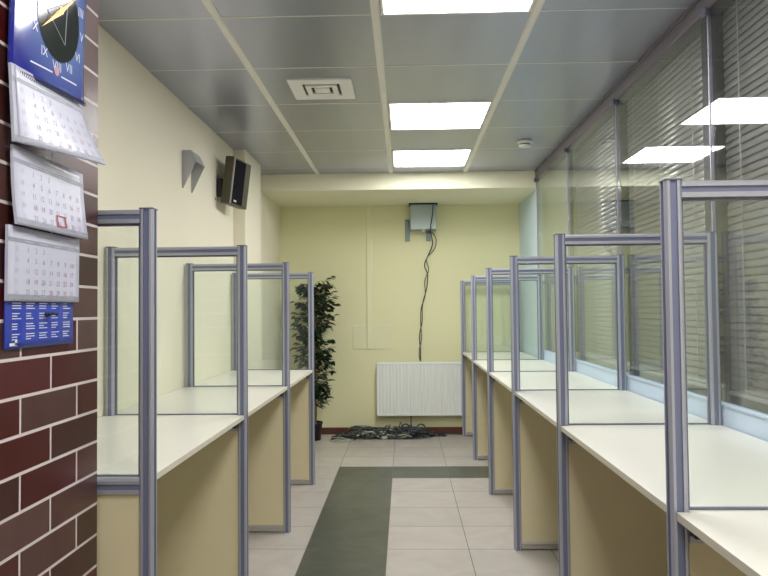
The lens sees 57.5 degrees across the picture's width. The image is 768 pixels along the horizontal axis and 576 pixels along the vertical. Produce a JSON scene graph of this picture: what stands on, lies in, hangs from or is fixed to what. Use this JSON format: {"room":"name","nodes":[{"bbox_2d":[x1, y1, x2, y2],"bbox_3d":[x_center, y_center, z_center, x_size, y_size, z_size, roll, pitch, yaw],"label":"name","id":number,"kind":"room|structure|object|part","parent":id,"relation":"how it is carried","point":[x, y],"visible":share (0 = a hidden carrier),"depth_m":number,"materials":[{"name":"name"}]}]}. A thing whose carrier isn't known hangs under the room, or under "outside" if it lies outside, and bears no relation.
{"room":"call center office","nodes":[
{"label":"call center office","id":0,"kind":"room"},
{"bbox_2d":[0,0,97,575],"bbox_3d":[-1.028,-0.060,-0.381,0.456,2.600,4.375,-1,-2,2],"label":"brick wall","id":1,"kind":"structure","parent":0,"point":[48,394],"depth_m":1.56,"materials":[{"name":"brown brick"}]},
{"bbox_2d":[3,0,105,349],"bbox_3d":[-0.705,-0.329,1.526,0.079,0.909,0.316,-1,-2,2],"label":"wall calendar","id":2,"kind":"object","parent":1,"relation":"attached to","point":[46,38],"visible":1,"depth_m":1.50,"materials":[{"name":"white paper"}]},
{"bbox_3d":[-0.740,0.026,1.512,0.003,0.200,0.281,-1,-2,2],"label":"board","id":3,"kind":"part","parent":2,"relation":"part of","materials":[{"name":"paper"}]},
{"bbox_2d":[9,303,69,346],"bbox_3d":[-0.737,0.077,1.509,0.001,0.088,0.250,-1,-2,2],"label":"print","id":4,"kind":"object","parent":2,"relation":"attached to","point":[11,344],"depth_m":1.47},
{"bbox_2d":[8,236,79,298],"bbox_3d":[-0.731,-0.044,1.518,0.001,0.130,0.300,-1,-2,2],"label":"print","id":5,"kind":"object","parent":2,"relation":"attached to","point":[39,267],"depth_m":1.50,"materials":[{"name":"grey paper"}]},
{"bbox_2d":[14,157,87,235],"bbox_3d":[-0.721,-0.198,1.530,0.012,0.139,0.300,-1,-2,2],"label":"print","id":6,"kind":"object","parent":2,"relation":"attached to","point":[49,195],"depth_m":1.51,"materials":[{"name":"grey paper"}]},
{"bbox_2d":[55,66,58,75],"bbox_3d":[-0.719,-0.477,1.537,0.001,0.021,0.020,-1,-2,2],"label":"print","id":7,"kind":"object","parent":2,"relation":"on","point":[56,67],"depth_m":1.54,"materials":[{"name":"red"}]},
{"bbox_2d":[47,3,67,44],"bbox_3d":[-0.718,-0.594,1.536,0.006,0.099,0.079,-1,-2,6],"label":"print","id":8,"kind":"object","parent":2,"relation":"attached to","point":[57,13],"depth_m":1.54},
{"bbox_2d":[12,75,103,160],"bbox_3d":[-0.697,-0.363,1.518,0.054,0.144,0.300,-1,-2,2],"label":"print","id":9,"kind":"object","parent":2,"relation":"attached to","point":[46,115],"depth_m":1.49,"materials":[{"name":"grey paper"}]},
{"bbox_2d":[97,24,280,417],"bbox_3d":[-1.241,0.021,2.237,0.120,2.600,9.600,-1,-2,2],"label":"wall","id":10,"kind":"structure","parent":0,"point":[144,129],"depth_m":3.66,"materials":[{"name":"beige paint"}]},
{"bbox_2d":[97,415,243,478],"bbox_3d":[-0.877,0.516,2.362,0.582,0.017,1.038,-1,-2,2],"label":"countertop","id":11,"kind":"structure","parent":10,"relation":"attached to","point":[179,437],"depth_m":2.37,"materials":[{"name":"beige laminate"}]},
{"bbox_2d":[182,150,204,192],"bbox_3d":[-1.095,-0.669,4.030,0.082,0.216,0.171,-1,-2,2],"label":"wall bracket","id":12,"kind":"object","parent":10,"relation":"attached to","point":[192,163],"visible":1,"depth_m":3.95,"materials":[{"name":"grey metal"}]},
{"bbox_3d":[-1.096,-0.744,4.032,0.082,0.066,0.171,-1,-2,2],"label":"plate","id":13,"kind":"part","parent":12,"relation":"part of","materials":[{"name":"grey paint"}]},
{"bbox_2d":[118,386,287,415],"bbox_3d":[-0.846,0.548,3.416,0.582,0.017,1.056,-1,-2,2],"label":"countertop","id":14,"kind":"structure","parent":10,"relation":"attached to","point":[186,399],"depth_m":3.35,"materials":[{"name":"beige laminate"}]},
{"bbox_2d":[215,156,250,209],"bbox_3d":[-1.032,-0.716,4.774,0.150,0.319,0.345,-1,-2,11],"label":"loudspeaker","id":15,"kind":"object","parent":10,"relation":"attached to","point":[233,189],"visible":0.97,"depth_m":4.68,"materials":[{"name":"black plastic"}]},
{"bbox_3d":[-1.105,-0.672,4.654,0.050,0.180,0.085,-1,-2,11],"label":"mounting arm","id":16,"kind":"part","parent":15,"relation":"part of","materials":[{"name":"black plastic"}]},
{"bbox_3d":[-1.004,-0.716,4.640,0.045,0.305,0.013,-1,-2,11],"label":"edge trim","id":17,"kind":"part","parent":15,"relation":"part of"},
{"bbox_2d":[231,159,245,205],"bbox_3d":[-0.986,-0.713,4.739,0.041,0.289,0.185,-1,-2,11],"label":"grille","id":18,"kind":"object","parent":15,"relation":"attached to","point":[238,167],"depth_m":4.72,"materials":[{"name":"black fabric"}]},
{"bbox_2d":[195,370,312,387],"bbox_3d":[-0.815,0.580,4.480,0.582,0.017,1.056,-1,-2,2],"label":"countertop","id":19,"kind":"structure","parent":10,"relation":"attached to","point":[255,377],"depth_m":4.41,"materials":[{"name":"beige laminate"}]},
{"bbox_2d":[233,150,260,368],"bbox_3d":[-1.050,0.115,5.385,0.097,2.600,0.557,-1,-2,2],"label":"wall","id":20,"kind":"structure","parent":0,"point":[247,223],"depth_m":5.36,"materials":[{"name":"beige paint"}]},
{"bbox_2d":[98,0,696,174],"bbox_3d":[0.066,-1.215,1.755,2.745,0.183,8.638,-1,-2,2],"label":"ceiling","id":21,"kind":"structure","parent":0,"point":[544,69],"depth_m":3.40,"materials":[{"name":"grey metal"}]},
{"bbox_3d":[-0.704,-1.129,1.775,0.036,0.027,8.638,-1,-2,2],"label":"rail","id":22,"kind":"part","parent":21,"relation":"part of","materials":[{"name":"metal"}]},
{"bbox_2d":[287,77,355,99],"bbox_3d":[-0.328,-1.058,3.735,0.330,0.016,0.330,-1,-2,2],"label":"ceiling vent","id":23,"kind":"object","parent":21,"relation":"in","point":[307,88],"visible":1,"depth_m":3.70,"materials":[{"name":"white plastic"}]},
{"bbox_3d":[-0.064,-1.135,1.756,0.036,0.027,8.638,-1,-2,2],"label":"rail","id":24,"kind":"part","parent":21,"relation":"part of","materials":[{"name":"metal"}]},
{"bbox_3d":[0.052,-1.069,4.005,2.385,0.017,0.008,-1,-2,2],"label":"cross rail","id":25,"kind":"part","parent":21,"relation":"part of","materials":[{"name":"metal"}]},
{"bbox_3d":[0.017,-1.105,2.806,2.385,0.017,0.008,-1,-2,2],"label":"cross rail","id":26,"kind":"part","parent":21,"relation":"part of","materials":[{"name":"metal"}]},
{"bbox_3d":[0.070,-1.052,4.605,2.385,0.017,0.008,-1,-2,2],"label":"cross rail","id":27,"kind":"part","parent":21,"relation":"part of","materials":[{"name":"metal"}]},
{"bbox_3d":[0.035,-1.087,3.406,2.385,0.017,0.008,-1,-2,2],"label":"cross rail","id":28,"kind":"part","parent":21,"relation":"part of","materials":[{"name":"metal"}]},
{"bbox_3d":[0.104,-1.016,5.803,2.385,0.017,0.008,-1,-2,2],"label":"cross rail","id":29,"kind":"part","parent":21,"relation":"part of","materials":[{"name":"metal"}]},
{"bbox_3d":[0.087,-1.034,5.204,2.385,0.017,0.008,-1,-2,2],"label":"cross rail","id":30,"kind":"part","parent":21,"relation":"part of","materials":[{"name":"metal"}]},
{"bbox_2d":[392,149,471,166],"bbox_3d":[0.365,-1.023,5.496,0.596,0.018,0.592,-1,-2,2],"label":"recessed light","id":31,"kind":"object","parent":21,"relation":"in","point":[451,157],"visible":0.96,"depth_m":5.46,"materials":[{"name":"white plastic"}]},
{"bbox_2d":[388,101,492,129],"bbox_3d":[0.330,-1.059,4.297,0.596,0.018,0.592,-1,-2,2],"label":"recessed light","id":32,"kind":"object","parent":21,"relation":"in","point":[418,115],"visible":0.98,"depth_m":4.27,"materials":[{"name":"white plastic"}]},
{"bbox_2d":[380,0,535,15],"bbox_3d":[0.278,-1.113,2.498,0.596,0.018,0.592,-1,-2,2],"label":"recessed light","id":33,"kind":"object","parent":21,"relation":"in","point":[388,7],"visible":1,"depth_m":2.74,"materials":[{"name":"white plastic"}]},
{"bbox_3d":[0.576,-1.142,1.738,0.036,0.027,8.638,-1,-2,2],"label":"rail","id":34,"kind":"part","parent":21,"relation":"part of","materials":[{"name":"metal"}]},
{"bbox_2d":[517,139,532,147],"bbox_3d":[0.999,-1.019,4.956,0.110,0.047,0.110,-1,-2,2],"label":"smoke detector","id":35,"kind":"object","parent":21,"relation":"attached to","point":[524,143],"visible":1,"depth_m":4.92,"materials":[{"name":"white plastic"}]},
{"bbox_2d":[280,204,519,426],"bbox_3d":[0.323,0.152,7.052,2.965,2.600,0.120,-1,-2,2],"label":"wall","id":36,"kind":"structure","parent":0,"point":[327,242],"depth_m":7.00,"materials":[{"name":"yellow paint"}]},
{"bbox_2d":[366,206,372,348],"bbox_3d":[-0.145,-0.106,7.006,0.056,1.433,0.015,-1,-2,2],"label":"duct","id":37,"kind":"object","parent":36,"relation":"attached to","point":[368,208],"visible":1,"depth_m":7.00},
{"bbox_2d":[353,325,391,348],"bbox_3d":[-0.118,0.490,6.992,0.390,0.240,0.006,-1,-2,2],"label":"cover plate","id":38,"kind":"object","parent":36,"relation":"attached to","point":[382,334],"visible":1,"depth_m":6.99,"materials":[{"name":"yellow plastic"}]},
{"bbox_2d":[321,427,461,433],"bbox_3d":[0.253,1.417,6.948,2.565,0.068,0.016,-1,-2,2],"label":"baseboard","id":39,"kind":"structure","parent":36,"relation":"attached to","point":[325,430],"depth_m":6.94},
{"bbox_2d":[376,361,461,415],"bbox_3d":[0.373,0.994,6.916,0.889,0.528,0.079,-1,-2,2],"label":"radiator","id":40,"kind":"object","parent":36,"relation":"attached to","point":[403,388],"visible":0.96,"depth_m":6.88,"materials":[{"name":"white metal"}]},
{"bbox_2d":[377,361,460,362],"bbox_3d":[0.371,0.733,6.918,0.877,0.005,0.034,-1,-2,2],"label":"grille","id":41,"kind":"object","parent":40,"relation":"attached to","point":[446,361],"depth_m":6.91,"materials":[{"name":"white metal"}]},
{"bbox_2d":[405,203,437,240],"bbox_3d":[0.368,-0.651,6.930,0.320,0.358,0.166,-1,-2,2],"label":"junction box","id":42,"kind":"object","parent":36,"relation":"attached to","point":[420,213],"visible":0.99,"depth_m":6.86,"materials":[{"name":"grey metal"}]},
{"bbox_3d":[0.387,-0.825,6.931,0.280,0.012,0.158,-1,-2,2],"label":"plate","id":43,"kind":"part","parent":42,"relation":"part of","materials":[{"name":"black plastic"}]},
{"bbox_2d":[411,205,436,425],"bbox_3d":[0.391,0.281,6.889,0.281,2.190,0.179,-1,-2,2],"label":"hanging cable","id":44,"kind":"object","parent":36,"relation":"attached to","point":[432,205],"visible":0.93,"depth_m":6.96,"materials":[{"name":"black rubber"}]},
{"bbox_2d":[261,171,541,206],"bbox_3d":[0.216,-1.002,6.548,2.565,0.321,0.962,-1,-2,2],"label":"beam","id":45,"kind":"structure","parent":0,"point":[482,187],"depth_m":6.10,"materials":[{"name":"yellow paint"}]},
{"bbox_2d":[248,434,558,575],"bbox_3d":[0.077,1.357,2.159,3.200,0.100,9.800,-1,-2,2],"label":"floor","id":46,"kind":"structure","parent":0,"point":[419,506],"depth_m":4.10,"materials":[{"name":"tile"}]},
{"bbox_2d":[97,207,157,575],"bbox_3d":[-0.884,0.550,1.831,0.586,1.512,0.061,-1,-2,2],"label":"divider","id":47,"kind":"object","parent":46,"relation":"on","point":[126,503],"visible":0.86,"depth_m":1.80,"materials":[{"name":"grey metal"}]},
{"bbox_3d":[-0.885,0.515,1.821,0.512,0.038,0.034,-1,-2,2],"label":"rail","id":48,"kind":"part","parent":47,"relation":"part of","materials":[{"name":"grey metal"}]},
{"bbox_3d":[-0.881,0.899,1.809,0.512,0.730,0.016,-1,-2,2],"label":"panel","id":49,"kind":"part","parent":47,"relation":"part of","materials":[{"name":"laminate"}]},
{"bbox_3d":[-0.892,-0.183,1.842,0.512,0.035,0.034,-1,-2,2],"label":"rail","id":50,"kind":"part","parent":47,"relation":"part of","materials":[{"name":"grey metal"}]},
{"bbox_3d":[-0.611,0.549,1.812,0.036,1.508,0.036,-1,-2,2],"label":"post","id":51,"kind":"part","parent":47,"relation":"part of","materials":[{"name":"grey metal"}]},
{"bbox_2d":[106,245,248,575],"bbox_3d":[-0.854,0.582,2.883,0.586,1.512,0.084,-1,-2,2],"label":"divider","id":52,"kind":"object","parent":46,"relation":"on","point":[202,502],"visible":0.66,"depth_m":2.87,"materials":[{"name":"grey metal"}]},
{"bbox_3d":[-1.127,0.586,2.891,0.036,1.508,0.036,-1,-2,2],"label":"post","id":53,"kind":"part","parent":52,"relation":"part of","materials":[{"name":"grey metal"}]},
{"bbox_3d":[-0.861,-0.152,2.905,0.512,0.035,0.034,-1,-2,2],"label":"rail","id":54,"kind":"part","parent":52,"relation":"part of","materials":[{"name":"grey metal"}]},
{"bbox_3d":[-0.850,0.942,2.872,0.512,0.708,0.016,-1,-2,2],"label":"panel","id":55,"kind":"part","parent":52,"relation":"part of","materials":[{"name":"laminate"}]},
{"bbox_3d":[-0.580,0.581,2.875,0.036,1.508,0.036,-1,-2,2],"label":"post","id":56,"kind":"part","parent":52,"relation":"part of","materials":[{"name":"grey metal"}]},
{"bbox_2d":[186,262,290,532],"bbox_3d":[-0.823,0.614,3.946,0.586,1.512,0.084,-1,-2,2],"label":"divider","id":57,"kind":"object","parent":46,"relation":"on","point":[269,465],"visible":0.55,"depth_m":3.93,"materials":[{"name":"grey metal"}]},
{"bbox_3d":[-1.096,0.618,3.954,0.036,1.508,0.036,-1,-2,2],"label":"post","id":58,"kind":"part","parent":57,"relation":"part of","materials":[{"name":"grey metal"}]},
{"bbox_3d":[-0.830,-0.120,3.969,0.512,0.035,0.034,-1,-2,2],"label":"rail","id":59,"kind":"part","parent":57,"relation":"part of","materials":[{"name":"grey metal"}]},
{"bbox_3d":[-0.819,0.974,3.935,0.512,0.708,0.016,-1,-2,2],"label":"panel","id":60,"kind":"part","parent":57,"relation":"part of","materials":[{"name":"wood"}]},
{"bbox_3d":[-0.816,1.344,3.924,0.512,0.030,0.034,-1,-2,2],"label":"rail","id":61,"kind":"part","parent":57,"relation":"part of","materials":[{"name":"grey metal"}]},
{"bbox_3d":[-0.549,0.613,3.938,0.036,1.508,0.036,-1,-2,2],"label":"post","id":62,"kind":"part","parent":57,"relation":"part of","materials":[{"name":"grey metal"}]},
{"bbox_2d":[232,272,314,484],"bbox_3d":[-0.791,0.645,5.010,0.586,1.512,0.084,-1,-2,2],"label":"divider","id":63,"kind":"object","parent":46,"relation":"on","point":[302,400],"visible":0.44,"depth_m":4.99,"materials":[{"name":"grey metal"}]},
{"bbox_3d":[-1.065,0.650,5.017,0.036,1.508,0.036,-1,-2,2],"label":"post","id":64,"kind":"part","parent":63,"relation":"part of","materials":[{"name":"grey metal"}]},
{"bbox_3d":[-0.798,-0.088,5.032,0.512,0.035,0.034,-1,-2,2],"label":"rail","id":65,"kind":"part","parent":63,"relation":"part of","materials":[{"name":"grey metal"}]},
{"bbox_3d":[-0.788,1.006,4.999,0.512,0.708,0.016,-1,-2,2],"label":"panel","id":66,"kind":"part","parent":63,"relation":"part of","materials":[{"name":"laminate"}]},
{"bbox_3d":[-0.784,1.376,4.987,0.512,0.030,0.034,-1,-2,2],"label":"rail","id":67,"kind":"part","parent":63,"relation":"part of","materials":[{"name":"grey metal"}]},
{"bbox_3d":[-0.517,0.644,5.002,0.036,1.508,0.036,-1,-2,2],"label":"post","id":68,"kind":"part","parent":63,"relation":"part of","materials":[{"name":"grey metal"}]},
{"bbox_2d":[290,276,340,440],"bbox_3d":[-0.666,0.674,6.716,0.529,1.557,0.528,-1,-2,2],"label":"potted plant","id":69,"kind":"object","parent":46,"relation":"on","point":[319,388],"visible":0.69,"depth_m":6.67,"materials":[{"name":"green plant"}]},
{"bbox_3d":[-0.664,0.603,6.699,0.408,1.418,0.413,-1,-2,2],"label":"stem","id":70,"kind":"part","parent":69,"relation":"part of","materials":[{"name":"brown plant"}]},
{"bbox_3d":[-0.668,1.365,6.684,0.168,0.172,0.168,-1,-2,2],"label":"pot","id":71,"kind":"part","parent":69,"relation":"part of","materials":[{"name":"plastic"}]},
{"bbox_2d":[329,437,352,442],"bbox_3d":[-0.425,1.436,6.620,0.176,0.022,0.211,1,-2,-36],"label":"cord","id":72,"kind":"object","parent":46,"relation":"on","point":[336,437],"visible":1,"depth_m":6.58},
{"bbox_2d":[331,422,447,439],"bbox_3d":[0.058,1.380,6.777,1.154,0.150,0.334,-1,-2,2],"label":"cable tangle","id":73,"kind":"object","parent":46,"relation":"on","point":[409,431],"visible":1,"depth_m":6.73,"materials":[{"name":"black rubber"}]},
{"bbox_2d":[460,281,521,435],"bbox_3d":[1.049,0.683,6.827,0.586,1.512,0.084,-1,-2,2],"label":"divider","id":74,"kind":"object","parent":46,"relation":"on","point":[466,364],"visible":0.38,"depth_m":6.82,"materials":[{"name":"grey metal"}]},
{"bbox_3d":[0.775,0.688,6.835,0.036,1.508,0.036,-1,-2,2],"label":"post","id":75,"kind":"part","parent":74,"relation":"part of","materials":[{"name":"grey metal"}]},
{"bbox_3d":[1.052,1.044,6.816,0.512,0.708,0.016,-1,-2,2],"label":"panel","id":76,"kind":"part","parent":74,"relation":"part of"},
{"bbox_3d":[1.042,-0.050,6.849,0.512,0.035,0.034,-1,-2,2],"label":"rail","id":77,"kind":"part","parent":74,"relation":"part of","materials":[{"name":"grey metal"}]},
{"bbox_3d":[1.323,0.682,6.819,0.036,1.508,0.036,-1,-2,2],"label":"post","id":78,"kind":"part","parent":74,"relation":"part of","materials":[{"name":"grey metal"}]},
{"bbox_2d":[471,275,543,459],"bbox_3d":[1.018,0.651,5.757,0.586,1.512,0.084,-1,-2,2],"label":"divider","id":79,"kind":"object","parent":46,"relation":"on","point":[479,376],"visible":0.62,"depth_m":5.75,"materials":[{"name":"grey metal"}]},
{"bbox_3d":[0.744,0.655,5.765,0.036,1.508,0.036,-1,-2,2],"label":"post","id":80,"kind":"part","parent":79,"relation":"part of","materials":[{"name":"grey metal"}]},
{"bbox_3d":[1.021,1.012,5.746,0.512,0.708,0.016,-1,-2,2],"label":"panel","id":81,"kind":"part","parent":79,"relation":"part of","materials":[{"name":"wood"}]},
{"bbox_3d":[1.025,1.381,5.735,0.512,0.030,0.034,-1,-2,2],"label":"rail","id":82,"kind":"part","parent":79,"relation":"part of","materials":[{"name":"grey metal"}]},
{"bbox_3d":[1.010,-0.083,5.779,0.512,0.035,0.034,-1,-2,2],"label":"rail","id":83,"kind":"part","parent":79,"relation":"part of","materials":[{"name":"grey metal"}]},
{"bbox_3d":[1.292,0.650,5.749,0.036,1.508,0.036,-1,-2,2],"label":"post","id":84,"kind":"part","parent":79,"relation":"part of","materials":[{"name":"grey metal"}]},
{"bbox_2d":[485,267,575,494],"bbox_3d":[0.986,0.618,4.684,0.586,1.512,0.084,-1,-2,2],"label":"divider","id":85,"kind":"object","parent":46,"relation":"on","point":[500,453],"visible":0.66,"depth_m":4.67,"materials":[{"name":"grey metal"}]},
{"bbox_3d":[0.712,0.623,4.691,0.036,1.508,0.036,-1,-2,2],"label":"post","id":86,"kind":"part","parent":85,"relation":"part of","materials":[{"name":"grey metal"}]},
{"bbox_3d":[0.990,0.979,4.673,0.512,0.708,0.016,-1,-2,2],"label":"panel","id":87,"kind":"part","parent":85,"relation":"part of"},
{"bbox_3d":[0.993,1.349,4.661,0.512,0.030,0.034,-1,-2,2],"label":"rail","id":88,"kind":"part","parent":85,"relation":"part of","materials":[{"name":"grey metal"}]},
{"bbox_3d":[0.979,-0.115,4.706,0.512,0.035,0.034,-1,-2,2],"label":"rail","id":89,"kind":"part","parent":85,"relation":"part of","materials":[{"name":"grey metal"}]},
{"bbox_3d":[1.260,0.618,4.676,0.036,1.508,0.036,-1,-2,2],"label":"post","id":90,"kind":"part","parent":85,"relation":"part of","materials":[{"name":"grey metal"}]},
{"bbox_2d":[509,254,626,550],"bbox_3d":[0.955,0.586,3.610,0.586,1.512,0.084,-1,-2,2],"label":"divider","id":91,"kind":"object","parent":46,"relation":"on","point":[534,438],"visible":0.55,"depth_m":3.60,"materials":[{"name":"grey metal"}]},
{"bbox_3d":[0.681,0.591,3.618,0.036,1.508,0.036,-1,-2,2],"label":"post","id":92,"kind":"part","parent":91,"relation":"part of","materials":[{"name":"grey metal"}]},
{"bbox_3d":[0.958,0.947,3.599,0.512,0.708,0.016,-1,-2,2],"label":"panel","id":93,"kind":"part","parent":91,"relation":"part of","materials":[{"name":"wood"}]},
{"bbox_3d":[0.962,1.317,3.588,0.512,0.030,0.034,-1,-2,2],"label":"rail","id":94,"kind":"part","parent":91,"relation":"part of","materials":[{"name":"grey metal"}]},
{"bbox_3d":[0.948,-0.147,3.632,0.512,0.035,0.034,-1,-2,2],"label":"rail","id":95,"kind":"part","parent":91,"relation":"part of","materials":[{"name":"grey metal"}]},
{"bbox_3d":[1.229,0.585,3.602,0.036,1.508,0.036,-1,-2,2],"label":"post","id":96,"kind":"part","parent":91,"relation":"part of","materials":[{"name":"grey metal"}]},
{"bbox_2d":[553,231,720,575],"bbox_3d":[0.923,0.554,2.536,0.586,1.512,0.084,-1,-2,2],"label":"divider","id":97,"kind":"object","parent":46,"relation":"on","point":[607,527],"visible":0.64,"depth_m":2.53,"materials":[{"name":"grey metal"}]},
{"bbox_3d":[0.650,0.559,2.544,0.036,1.508,0.036,-1,-2,2],"label":"post","id":98,"kind":"part","parent":97,"relation":"part of","materials":[{"name":"grey metal"}]},
{"bbox_3d":[0.923,0.537,2.537,0.512,0.046,0.034,-1,-2,2],"label":"rail","id":99,"kind":"part","parent":97,"relation":"part of","materials":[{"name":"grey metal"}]},
{"bbox_3d":[0.927,0.915,2.526,0.512,0.708,0.016,-1,-2,2],"label":"panel","id":100,"kind":"part","parent":97,"relation":"part of","materials":[{"name":"wood"}]},
{"bbox_3d":[0.916,-0.179,2.559,0.512,0.035,0.034,-1,-2,2],"label":"rail","id":101,"kind":"part","parent":97,"relation":"part of","materials":[{"name":"grey metal"}]},
{"bbox_3d":[1.197,0.553,2.529,0.036,1.508,0.036,-1,-2,2],"label":"post","id":102,"kind":"part","parent":97,"relation":"part of","materials":[{"name":"grey metal"}]},
{"bbox_2d":[658,178,767,575],"bbox_3d":[0.892,0.522,1.463,0.586,1.512,0.084,-1,-2,2],"label":"divider","id":103,"kind":"object","parent":46,"relation":"on","point":[687,554],"visible":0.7,"depth_m":1.47,"materials":[{"name":"grey metal"}]},
{"bbox_3d":[0.618,0.527,1.471,0.036,1.508,0.036,-1,-2,2],"label":"post","id":104,"kind":"part","parent":103,"relation":"part of","materials":[{"name":"grey metal"}]},
{"bbox_3d":[0.892,0.505,1.463,0.512,0.046,0.034,-1,-2,2],"label":"rail","id":105,"kind":"part","parent":103,"relation":"part of","materials":[{"name":"grey metal"}]},
{"bbox_3d":[0.896,0.882,1.452,0.512,0.708,0.016,-1,-2,2],"label":"panel","id":106,"kind":"part","parent":103,"relation":"part of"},
{"bbox_3d":[0.885,-0.211,1.485,0.512,0.035,0.034,-1,-2,2],"label":"rail","id":107,"kind":"part","parent":103,"relation":"part of","materials":[{"name":"grey metal"}]},
{"bbox_2d":[519,187,544,357],"bbox_3d":[1.429,0.285,6.474,0.164,2.279,0.962,-1,-2,2],"label":"wall","id":108,"kind":"structure","parent":0,"point":[527,207],"depth_m":6.38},
{"bbox_2d":[534,0,734,178],"bbox_3d":[1.273,-1.044,3.759,0.081,0.074,4.554,-1,-2,2],"label":"trim","id":109,"kind":"structure","parent":108,"relation":"attached to","point":[687,26],"depth_m":3.37,"materials":[{"name":"grey metal"}]},
{"bbox_2d":[575,114,616,364],"bbox_3d":[1.347,-0.300,4.403,0.040,1.505,1.028,-1,-2,2],"label":"blind","id":110,"kind":"object","parent":109,"relation":"hanging from","point":[596,282],"visible":0.65,"depth_m":4.39,"materials":[{"name":"grey plastic"}]},
{"bbox_3d":[1.354,0.444,4.380,0.028,0.016,1.028,-1,-2,2],"label":"rail","id":111,"kind":"part","parent":110,"relation":"part of","materials":[{"name":"plastic"}]},
{"bbox_2d":[627,33,706,388],"bbox_3d":[1.313,-0.335,3.261,0.040,1.505,1.028,-1,-2,2],"label":"blind","id":112,"kind":"object","parent":109,"relation":"hanging from","point":[644,196],"visible":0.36,"depth_m":3.27,"materials":[{"name":"grey plastic"}]},
{"bbox_3d":[1.320,0.409,3.238,0.028,0.016,1.028,-1,-2,2],"label":"rail","id":113,"kind":"part","parent":112,"relation":"part of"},
{"bbox_2d":[722,0,767,404],"bbox_3d":[1.280,-0.369,2.119,0.040,1.505,1.028,-1,-2,2],"label":"blind","id":114,"kind":"object","parent":109,"relation":"hanging from","point":[748,122],"visible":0.95,"depth_m":2.47,"materials":[{"name":"grey plastic"}]},
{"bbox_3d":[1.287,0.375,2.096,0.028,0.016,1.028,-1,-2,2],"label":"rail","id":115,"kind":"part","parent":114,"relation":"part of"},
{"bbox_2d":[542,137,593,363],"bbox_3d":[1.415,-0.307,5.462,0.120,1.800,1.098,-1,-2,2],"label":"wall panel","id":116,"kind":"object","parent":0,"point":[554,184],"visible":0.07,"depth_m":5.59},
{"bbox_2d":[590,0,767,413],"bbox_3d":[1.448,-0.007,2.160,0.130,2.600,9.600,-1,-2,2],"label":"wall","id":117,"kind":"structure","parent":0,"point":[746,403],"depth_m":3.24,"materials":[{"name":"beige paint"}]},
{"bbox_2d":[568,151,575,357],"bbox_3d":[1.361,-0.321,4.975,0.080,1.800,0.095,-1,-2,2],"label":"trim","id":118,"kind":"structure","parent":117,"relation":"attached to","point":[570,153],"depth_m":4.94,"materials":[{"name":"grey metal"}]},
{"bbox_3d":[1.346,0.941,3.697,0.142,0.800,4.554,-1,-2,2],"label":"wall","id":119,"kind":"structure","parent":0,"visible":0},
{"bbox_2d":[462,352,537,360],"bbox_3d":[1.036,0.617,6.293,0.574,0.017,1.063,-1,-2,2],"label":"countertop","id":120,"kind":"structure","parent":119,"relation":"attached to","point":[480,355],"depth_m":6.29,"materials":[{"name":"beige laminate"}]},
{"bbox_2d":[473,360,568,372],"bbox_3d":[1.005,0.585,5.222,0.574,0.017,1.066,-1,-2,2],"label":"countertop","id":121,"kind":"structure","parent":119,"relation":"attached to","point":[499,365],"depth_m":5.19,"materials":[{"name":"beige laminate"}]},
{"bbox_2d":[534,178,538,274],"bbox_3d":[1.316,-0.215,6.009,0.032,1.467,0.036,-1,-2,2],"label":"trim","id":122,"kind":"structure","parent":119,"relation":"attached to","point":[535,179],"depth_m":6.02,"materials":[{"name":"metal"}]},
{"bbox_2d":[489,371,616,391],"bbox_3d":[0.974,0.553,4.148,0.574,0.017,1.066,-1,-2,2],"label":"countertop","id":123,"kind":"structure","parent":119,"relation":"attached to","point":[528,380],"depth_m":4.06,"materials":[{"name":"beige laminate"}]},
{"bbox_2d":[563,148,569,266],"bbox_3d":[1.283,-0.249,4.887,0.032,1.467,0.036,-1,-2,2],"label":"trim","id":124,"kind":"structure","parent":119,"relation":"attached to","point":[565,150],"depth_m":4.89,"materials":[{"name":"metal"}]},
{"bbox_2d":[514,390,708,426],"bbox_3d":[0.942,0.521,3.075,0.574,0.017,1.066,-1,-2,2],"label":"countertop","id":125,"kind":"structure","parent":119,"relation":"attached to","point":[585,406],"depth_m":3.00,"materials":[{"name":"beige laminate"}]},
{"bbox_2d":[611,99,620,254],"bbox_3d":[1.250,-0.283,3.745,0.032,1.467,0.036,-1,-2,2],"label":"trim","id":126,"kind":"structure","parent":119,"relation":"attached to","point":[613,102],"depth_m":3.75,"materials":[{"name":"grey metal"}]},
{"bbox_2d":[614,95,639,376],"bbox_3d":[1.328,-0.355,3.833,0.080,1.800,0.095,-1,-2,2],"label":"trim","id":127,"kind":"structure","parent":119,"relation":"on","point":[622,107],"depth_m":3.79,"materials":[{"name":"grey metal"}]},
{"bbox_2d":[543,349,767,441],"bbox_3d":[1.265,0.496,3.712,0.032,0.093,4.554,-1,-2,2],"label":"trim","id":128,"kind":"structure","parent":119,"relation":"attached to","point":[748,421],"depth_m":2.78,"materials":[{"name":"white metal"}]},
{"bbox_2d":[561,425,767,512],"bbox_3d":[0.911,0.488,2.001,0.574,0.017,1.066,-1,-2,2],"label":"countertop","id":129,"kind":"structure","parent":119,"relation":"attached to","point":[728,466],"depth_m":1.95,"materials":[{"name":"beige laminate"}]},
{"bbox_2d":[700,7,715,230],"bbox_3d":[1.216,-0.318,2.603,0.032,1.467,0.036,-1,-2,2],"label":"trim","id":130,"kind":"structure","parent":119,"relation":"attached to","point":[704,12],"depth_m":2.61,"materials":[{"name":"grey metal"}]},
{"bbox_2d":[701,9,741,405],"bbox_3d":[1.294,-0.389,2.691,0.080,1.800,0.095,-1,-2,2],"label":"window frame","id":131,"kind":"structure","parent":119,"relation":"on","point":[717,34],"depth_m":2.65,"materials":[{"name":"grey metal"}]},
{"bbox_2d":[677,510,767,575],"bbox_3d":[0.881,0.458,0.986,0.574,0.017,0.949,-1,-2,2],"label":"countertop","id":132,"kind":"structure","parent":119,"relation":"attached to","point":[740,536],"depth_m":1.32,"materials":[{"name":"beige laminate"}]}
]}

